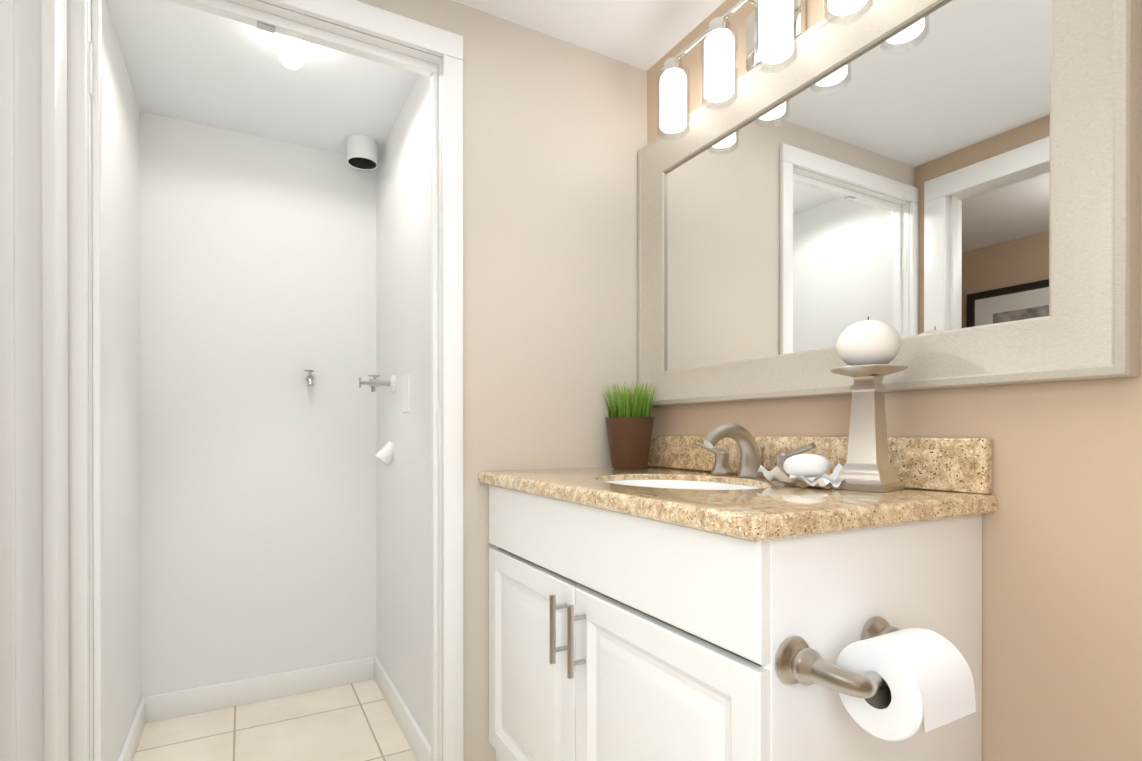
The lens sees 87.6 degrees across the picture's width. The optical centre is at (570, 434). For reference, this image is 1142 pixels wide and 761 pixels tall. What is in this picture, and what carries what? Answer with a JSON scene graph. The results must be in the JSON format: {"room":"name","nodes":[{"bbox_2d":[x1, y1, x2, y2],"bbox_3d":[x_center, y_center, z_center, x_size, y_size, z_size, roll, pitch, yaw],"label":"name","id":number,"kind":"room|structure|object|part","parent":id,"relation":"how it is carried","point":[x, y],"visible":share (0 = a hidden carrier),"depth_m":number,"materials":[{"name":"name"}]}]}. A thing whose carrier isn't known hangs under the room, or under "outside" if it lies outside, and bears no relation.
{"room":"bathroom","nodes":[
{"label":"bathroom","id":0,"kind":"room"},
{"bbox_2d":[14,0,42,760],"bbox_3d":[-0.978,-0.052,1.034,0.120,2.040,0.115,0,0,-29],"label":"wall","id":1,"kind":"structure","parent":0,"point":[28,380],"depth_m":1.00,"materials":[{"name":"beige paint"}]},
{"bbox_2d":[0,0,16,760],"bbox_3d":[-0.943,0.023,0.982,0.040,1.890,0.012,0,0,-29],"label":"trim","id":2,"kind":"structure","parent":1,"relation":"attached to","point":[8,725],"depth_m":0.98,"materials":[{"name":"white paint"}]},
{"bbox_2d":[41,0,68,760],"bbox_3d":[-0.903,0.029,1.044,0.020,1.878,0.078,0,0,-29],"label":"trim","id":3,"kind":"structure","parent":1,"relation":"attached to","point":[55,379],"depth_m":1.01,"materials":[{"name":"white paint"}]},
{"bbox_2d":[67,0,88,760],"bbox_3d":[-0.930,0.023,1.117,0.039,1.890,0.018,0,0,-29],"label":"trim","id":4,"kind":"structure","parent":1,"relation":"attached to","point":[77,239],"depth_m":1.11,"materials":[{"name":"white paint"}]},
{"bbox_2d":[87,0,93,760],"bbox_3d":[-0.953,-0.052,1.157,0.041,2.040,0.075,0,0,-29],"label":"wall","id":5,"kind":"structure","parent":0,"point":[90,400],"depth_m":1.15,"materials":[{"name":"beige paint"}]},
{"bbox_2d":[89,41,92,97],"bbox_3d":[-0.924,-0.703,1.147,0.002,0.100,0.018,0,0,-29],"label":"hinge plate","id":6,"kind":"object","parent":5,"relation":"attached to","point":[90,69],"visible":1,"depth_m":1.15,"materials":[{"name":"white paint"}]},
{"bbox_2d":[92,0,103,760],"bbox_3d":[-0.933,0.033,1.175,0.012,1.868,0.028,0,0,-29],"label":"trim","id":7,"kind":"structure","parent":5,"relation":"attached to","point":[97,340],"depth_m":1.16,"materials":[{"name":"white paint"}]},
{"bbox_2d":[102,0,140,760],"bbox_3d":[-1.397,-0.055,1.794,0.120,2.040,1.620,0,0,-29],"label":"wall","id":8,"kind":"structure","parent":0,"point":[121,396],"depth_m":1.66,"materials":[{"name":"white paint"}]},
{"bbox_2d":[118,698,144,760],"bbox_3d":[-1.203,0.922,1.583,0.013,0.087,0.908,0,0,-29],"label":"baseboard","id":9,"kind":"structure","parent":8,"relation":"attached to","point":[130,745],"depth_m":1.80,"materials":[{"name":"white paint"}]},
{"bbox_2d":[140,111,376,697],"bbox_3d":[-1.252,-0.057,2.443,0.761,2.040,0.624,0,0,-29],"label":"wall","id":10,"kind":"structure","parent":0,"point":[258,453],"depth_m":2.15,"materials":[{"name":"white paint"}]},
{"bbox_2d":[141,656,376,722],"bbox_3d":[-1.099,0.921,2.167,0.761,0.087,0.013,0,0,-29],"label":"baseboard","id":11,"kind":"structure","parent":10,"relation":"attached to","point":[169,705],"depth_m":2.14,"materials":[{"name":"white paint"}]},
{"bbox_2d":[304,370,313,385],"bbox_3d":[-0.971,-0.207,2.209,0.034,0.061,0.054,0,0,-29],"label":"valve","id":12,"kind":"object","parent":10,"relation":"attached to","point":[310,378],"visible":0.94,"depth_m":2.20,"materials":[{"name":"silver metal"}]},
{"bbox_2d":[133,679,417,760],"bbox_3d":[-0.724,1.000,0.559,3.070,0.060,4.440,0,0,-29],"label":"floor","id":13,"kind":"structure","parent":0,"point":[357,721],"depth_m":1.93,"materials":[{"name":"tile"}]},
{"bbox_2d":[478,423,996,760],"bbox_3d":[0.247,0.472,1.170,0.534,0.991,1.062,0,0,-29],"label":"bathroom vanity","id":14,"kind":"object","parent":13,"relation":"on","point":[713,595],"visible":0.92,"depth_m":0.90,"materials":[{"name":"white"}]},
{"bbox_3d":[-0.094,0.539,1.331,0.020,0.499,0.446,0,0,-29],"label":"door","id":15,"kind":"part","parent":14,"relation":"part of","materials":[{"name":"white wood"}]},
{"bbox_3d":[-0.025,0.373,1.147,0.036,0.130,0.012,0,0,-29],"label":"handle","id":16,"kind":"part","parent":14,"relation":"part of","materials":[{"name":"silver metal"}]},
{"bbox_3d":[0.009,0.376,1.085,0.036,0.130,0.012,0,0,-29],"label":"handle","id":17,"kind":"part","parent":14,"relation":"part of","materials":[{"name":"silver metal"}]},
{"bbox_3d":[0.018,0.204,1.127,0.020,0.153,0.909,0,0,-29],"label":"drawer","id":18,"kind":"part","parent":14,"relation":"part of","materials":[{"name":"white"}]},
{"bbox_3d":[0.036,0.285,1.137,0.014,0.035,0.877,0,0,-29],"label":"frame","id":19,"kind":"part","parent":14,"relation":"part of","materials":[{"name":"grey"}]},
{"bbox_3d":[0.127,0.541,0.931,0.020,0.499,0.458,0,0,-29],"label":"door","id":20,"kind":"part","parent":14,"relation":"part of","materials":[{"name":"white wood"}]},
{"bbox_2d":[478,466,996,541],"bbox_3d":[0.220,0.109,1.227,0.525,0.030,0.934,0,0,-29],"label":"countertop","id":21,"kind":"structure","parent":14,"relation":"on","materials":[{"name":"gold stone"}]},
{"bbox_2d":[600,381,656,468],"bbox_3d":[0.159,-0.026,1.631,0.153,0.236,0.150,0,0,-29],"label":"potted grass","id":22,"kind":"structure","parent":21,"relation":"on","point":[629,421],"depth_m":1.59,"materials":[{"name":"green plant"}]},
{"bbox_2d":[606,480,758,489],"bbox_3d":[0.217,0.176,1.210,0.299,0.138,0.399,0,0,-29],"label":"sink","id":23,"kind":"object","parent":21,"relation":"in","point":[645,484],"depth_m":1.34,"materials":[{"name":"white ceramic"}]},
{"bbox_2d":[696,440,732,474],"bbox_3d":[0.338,0.054,1.411,0.050,0.078,0.105,0,0,-29],"label":"handle","id":24,"kind":"object","parent":21,"relation":"on","point":[721,467],"depth_m":1.37,"materials":[{"name":"silver metal"}]},
{"bbox_2d":[704,423,764,477],"bbox_3d":[0.356,0.035,1.287,0.172,0.118,0.058,0,0,-29],"label":"faucet","id":25,"kind":"object","parent":21,"relation":"on","point":[752,448],"depth_m":1.29,"materials":[{"name":"silver metal"}]},
{"bbox_2d":[775,442,815,476],"bbox_3d":[0.452,0.055,1.205,0.050,0.078,0.105,0,0,-29],"label":"handle","id":26,"kind":"object","parent":21,"relation":"on","point":[780,457],"depth_m":1.21,"materials":[{"name":"silver metal"}]},
{"bbox_2d":[757,454,842,486],"bbox_3d":[0.437,0.064,1.091,0.130,0.056,0.164,0,0,-29],"label":"soap dish","id":27,"kind":"object","parent":21,"relation":"on","point":[810,469],"visible":0.96,"depth_m":1.08,"materials":[{"name":"white ceramic"}]},
{"bbox_2d":[647,435,991,493],"bbox_3d":[0.439,0.049,1.351,0.022,0.089,0.928,0,0,-29],"label":"backsplash","id":28,"kind":"structure","parent":21,"relation":"on","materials":[{"name":"gold stone"}]},
{"bbox_2d":[830,316,907,491],"bbox_3d":[0.510,-0.054,1.024,0.120,0.297,0.120,0,0,-29],"label":"candle holder","id":29,"kind":"object","parent":21,"relation":"on","point":[868,351],"visible":1,"depth_m":1.00,"materials":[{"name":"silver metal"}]},
{"bbox_2d":[836,320,900,365],"bbox_3d":[0.510,-0.153,1.024,0.100,0.084,0.100,0,0,-29],"label":"candle","id":30,"kind":"object","parent":29,"relation":"on","point":[866,342],"depth_m":0.99,"materials":[{"name":"white wax"}]},
{"bbox_3d":[0.305,0.283,0.703,0.066,0.060,0.107,0,0,-29],"label":"post","id":31,"kind":"part","parent":14,"relation":"part of","materials":[{"name":"silver metal"}]},
{"bbox_3d":[0.445,0.283,0.780,0.066,0.060,0.107,0,0,-29],"label":"post","id":32,"kind":"part","parent":14,"relation":"part of","materials":[{"name":"silver metal"}]},
{"bbox_2d":[376,74,430,745],"bbox_3d":[-0.441,-0.057,2.365,0.585,2.040,1.545,0,0,-29],"label":"wall","id":33,"kind":"structure","parent":0,"point":[403,269],"depth_m":1.93,"materials":[{"name":"white paint"}]},
{"bbox_2d":[359,375,395,392],"bbox_3d":[-0.668,-0.176,2.050,0.116,0.062,0.062,0,0,-29],"label":"valve","id":34,"kind":"object","parent":33,"relation":"attached to","point":[374,382],"visible":1,"depth_m":2.04,"materials":[{"name":"silver metal"}]},
{"bbox_3d":[-0.623,-0.176,2.075,0.014,0.062,0.062,0,0,-29],"label":"plate","id":35,"kind":"part","parent":34,"relation":"part of","materials":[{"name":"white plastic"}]},
{"bbox_2d":[375,441,393,464],"bbox_3d":[-0.645,0.067,2.090,0.083,0.086,0.056,0,0,-29],"label":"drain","id":36,"kind":"object","parent":33,"relation":"attached to","point":[385,455],"visible":0.88,"depth_m":2.07,"materials":[{"name":"white plastic"}]},
{"bbox_2d":[374,657,430,760],"bbox_3d":[-0.548,0.921,1.945,0.013,0.087,0.908,0,0,-29],"label":"baseboard","id":37,"kind":"structure","parent":33,"relation":"attached to","point":[418,742],"depth_m":1.92,"materials":[{"name":"white paint"}]},
{"bbox_2d":[402,374,410,412],"bbox_3d":[-0.529,-0.129,1.913,0.006,0.119,0.090,0,0,-29],"label":"electrical outlet plate","id":38,"kind":"object","parent":33,"relation":"attached to","point":[406,393],"visible":0.95,"depth_m":1.90,"materials":[{"name":"white plastic"}]},
{"bbox_2d":[105,0,725,156],"bbox_3d":[-0.724,-1.111,0.552,3.070,0.080,4.440,0,0,-29],"label":"ceiling","id":39,"kind":"structure","parent":0,"point":[184,63],"depth_m":1.73,"materials":[{"name":"white paint"}]},
{"bbox_2d":[270,32,311,69],"bbox_3d":[-0.751,-1.028,1.598,0.104,0.090,0.104,0,0,-29],"label":"bulb","id":40,"kind":"object","parent":39,"relation":"attached to","point":[290,53],"visible":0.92,"depth_m":1.58,"materials":[{"name":"white glass"}]},
{"bbox_3d":[-0.751,-1.019,1.598,0.062,0.071,0.062,0,0,-29],"label":"bulb","id":41,"kind":"part","parent":40,"relation":"part of","materials":[{"name":"white"}]},
{"bbox_2d":[347,134,377,169],"bbox_3d":[-0.767,-1.034,2.190,0.106,0.082,0.106,0,0,-29],"label":"ceiling vent","id":42,"kind":"object","parent":39,"relation":"in","point":[362,152],"visible":1,"depth_m":2.15,"materials":[{"name":"white plastic"}]},
{"bbox_2d":[226,0,646,760],"bbox_3d":[-0.364,-0.054,1.482,1.305,2.040,0.075,0,0,-29],"label":"wall","id":43,"kind":"structure","parent":0,"point":[554,135],"depth_m":1.58,"materials":[{"name":"beige paint"}]},
{"bbox_2d":[166,0,437,76],"bbox_3d":[-0.639,-0.912,1.335,0.685,0.022,0.028,0,0,-29],"label":"track","id":44,"kind":"object","parent":43,"relation":"attached to","point":[252,17],"visible":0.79,"depth_m":1.35,"materials":[{"name":"white metal"}]},
{"bbox_2d":[257,21,274,32],"bbox_3d":[-0.674,-0.899,1.315,0.035,0.004,0.020,0,0,-29],"label":"clip","id":45,"kind":"object","parent":44,"relation":"attached to","point":[265,27],"visible":1,"depth_m":1.31,"materials":[{"name":"silver metal"}]},
{"bbox_2d":[260,0,462,59],"bbox_3d":[-0.608,-0.953,1.291,0.774,0.060,0.018,0,0,-29],"label":"door trim","id":46,"kind":"structure","parent":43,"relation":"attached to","point":[379,23],"depth_m":1.38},
{"bbox_2d":[430,72,437,760],"bbox_3d":[-0.344,0.032,1.501,0.012,1.868,0.028,0,0,-29],"label":"trim","id":47,"kind":"structure","parent":43,"relation":"attached to","point":[434,377],"depth_m":1.49,"materials":[{"name":"white paint"}]},
{"bbox_2d":[438,408,439,440],"bbox_3d":[-0.329,-0.024,1.482,0.002,0.080,0.016,0,0,-29],"label":"strike plate","id":48,"kind":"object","parent":43,"relation":"attached to","point":[439,424],"depth_m":1.47,"materials":[{"name":"white paint"}]},
{"bbox_2d":[442,55,462,760],"bbox_3d":[-0.291,0.021,1.469,0.050,1.890,0.018,0,0,-29],"label":"trim","id":49,"kind":"structure","parent":43,"relation":"attached to","point":[452,378],"depth_m":1.46,"materials":[{"name":"white paint"}]},
{"bbox_2d":[605,417,653,468],"bbox_3d":[0.161,0.023,1.640,0.136,0.138,0.136,0,0,-29],"label":"pot","id":50,"kind":"object","parent":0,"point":[629,438],"depth_m":1.59,"materials":[{"name":"brown ceramic"}]},
{"bbox_2d":[638,0,1141,760],"bbox_3d":[0.522,-0.053,1.312,0.158,2.040,4.320,0,0,-29],"label":"wall","id":51,"kind":"structure","parent":0,"point":[949,191],"depth_m":0.97,"materials":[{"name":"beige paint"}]},
{"bbox_2d":[657,0,873,139],"bbox_3d":[0.401,-0.868,1.304,0.133,0.210,0.588,0,0,-29],"label":"sconce","id":52,"kind":"object","parent":51,"relation":"attached to","point":[775,29],"visible":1,"depth_m":1.34,"materials":[{"name":"white glass"}]},
{"bbox_3d":[0.259,-0.841,1.510,0.067,0.126,0.067,0,0,-29],"label":"lamp shade","id":53,"kind":"part","parent":52,"relation":"part of","materials":[{"name":"white glass"}]},
{"bbox_3d":[0.259,-0.840,1.510,0.083,0.152,0.083,0,0,-29],"label":"glass","id":54,"kind":"part","parent":52,"relation":"part of","materials":[{"name":"white"}]},
{"bbox_3d":[0.339,-0.840,1.365,0.067,0.126,0.067,0,0,-29],"label":"lamp shade","id":55,"kind":"part","parent":52,"relation":"part of","materials":[{"name":"white glass"}]},
{"bbox_3d":[0.339,-0.839,1.365,0.083,0.152,0.083,0,0,-29],"label":"glass","id":56,"kind":"part","parent":52,"relation":"part of","materials":[{"name":"white"}]},
{"bbox_3d":[0.420,-0.840,1.219,0.067,0.126,0.067,0,0,-29],"label":"lamp shade","id":57,"kind":"part","parent":52,"relation":"part of","materials":[{"name":"white glass"}]},
{"bbox_3d":[0.420,-0.839,1.219,0.083,0.152,0.083,0,0,-29],"label":"glass","id":58,"kind":"part","parent":52,"relation":"part of","materials":[{"name":"white"}]},
{"bbox_3d":[0.500,-0.839,1.074,0.067,0.126,0.067,0,0,-29],"label":"lamp shade","id":59,"kind":"part","parent":52,"relation":"part of","materials":[{"name":"white glass"}]},
{"bbox_3d":[0.500,-0.838,1.074,0.083,0.152,0.083,0,0,-29],"label":"glass","id":60,"kind":"part","parent":52,"relation":"part of","materials":[{"name":"white"}]},
{"bbox_3d":[0.489,-0.453,1.274,0.006,0.568,0.921,0,0,-29],"label":"glass","id":61,"kind":"part","parent":51,"relation":"part of","materials":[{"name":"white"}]}
]}

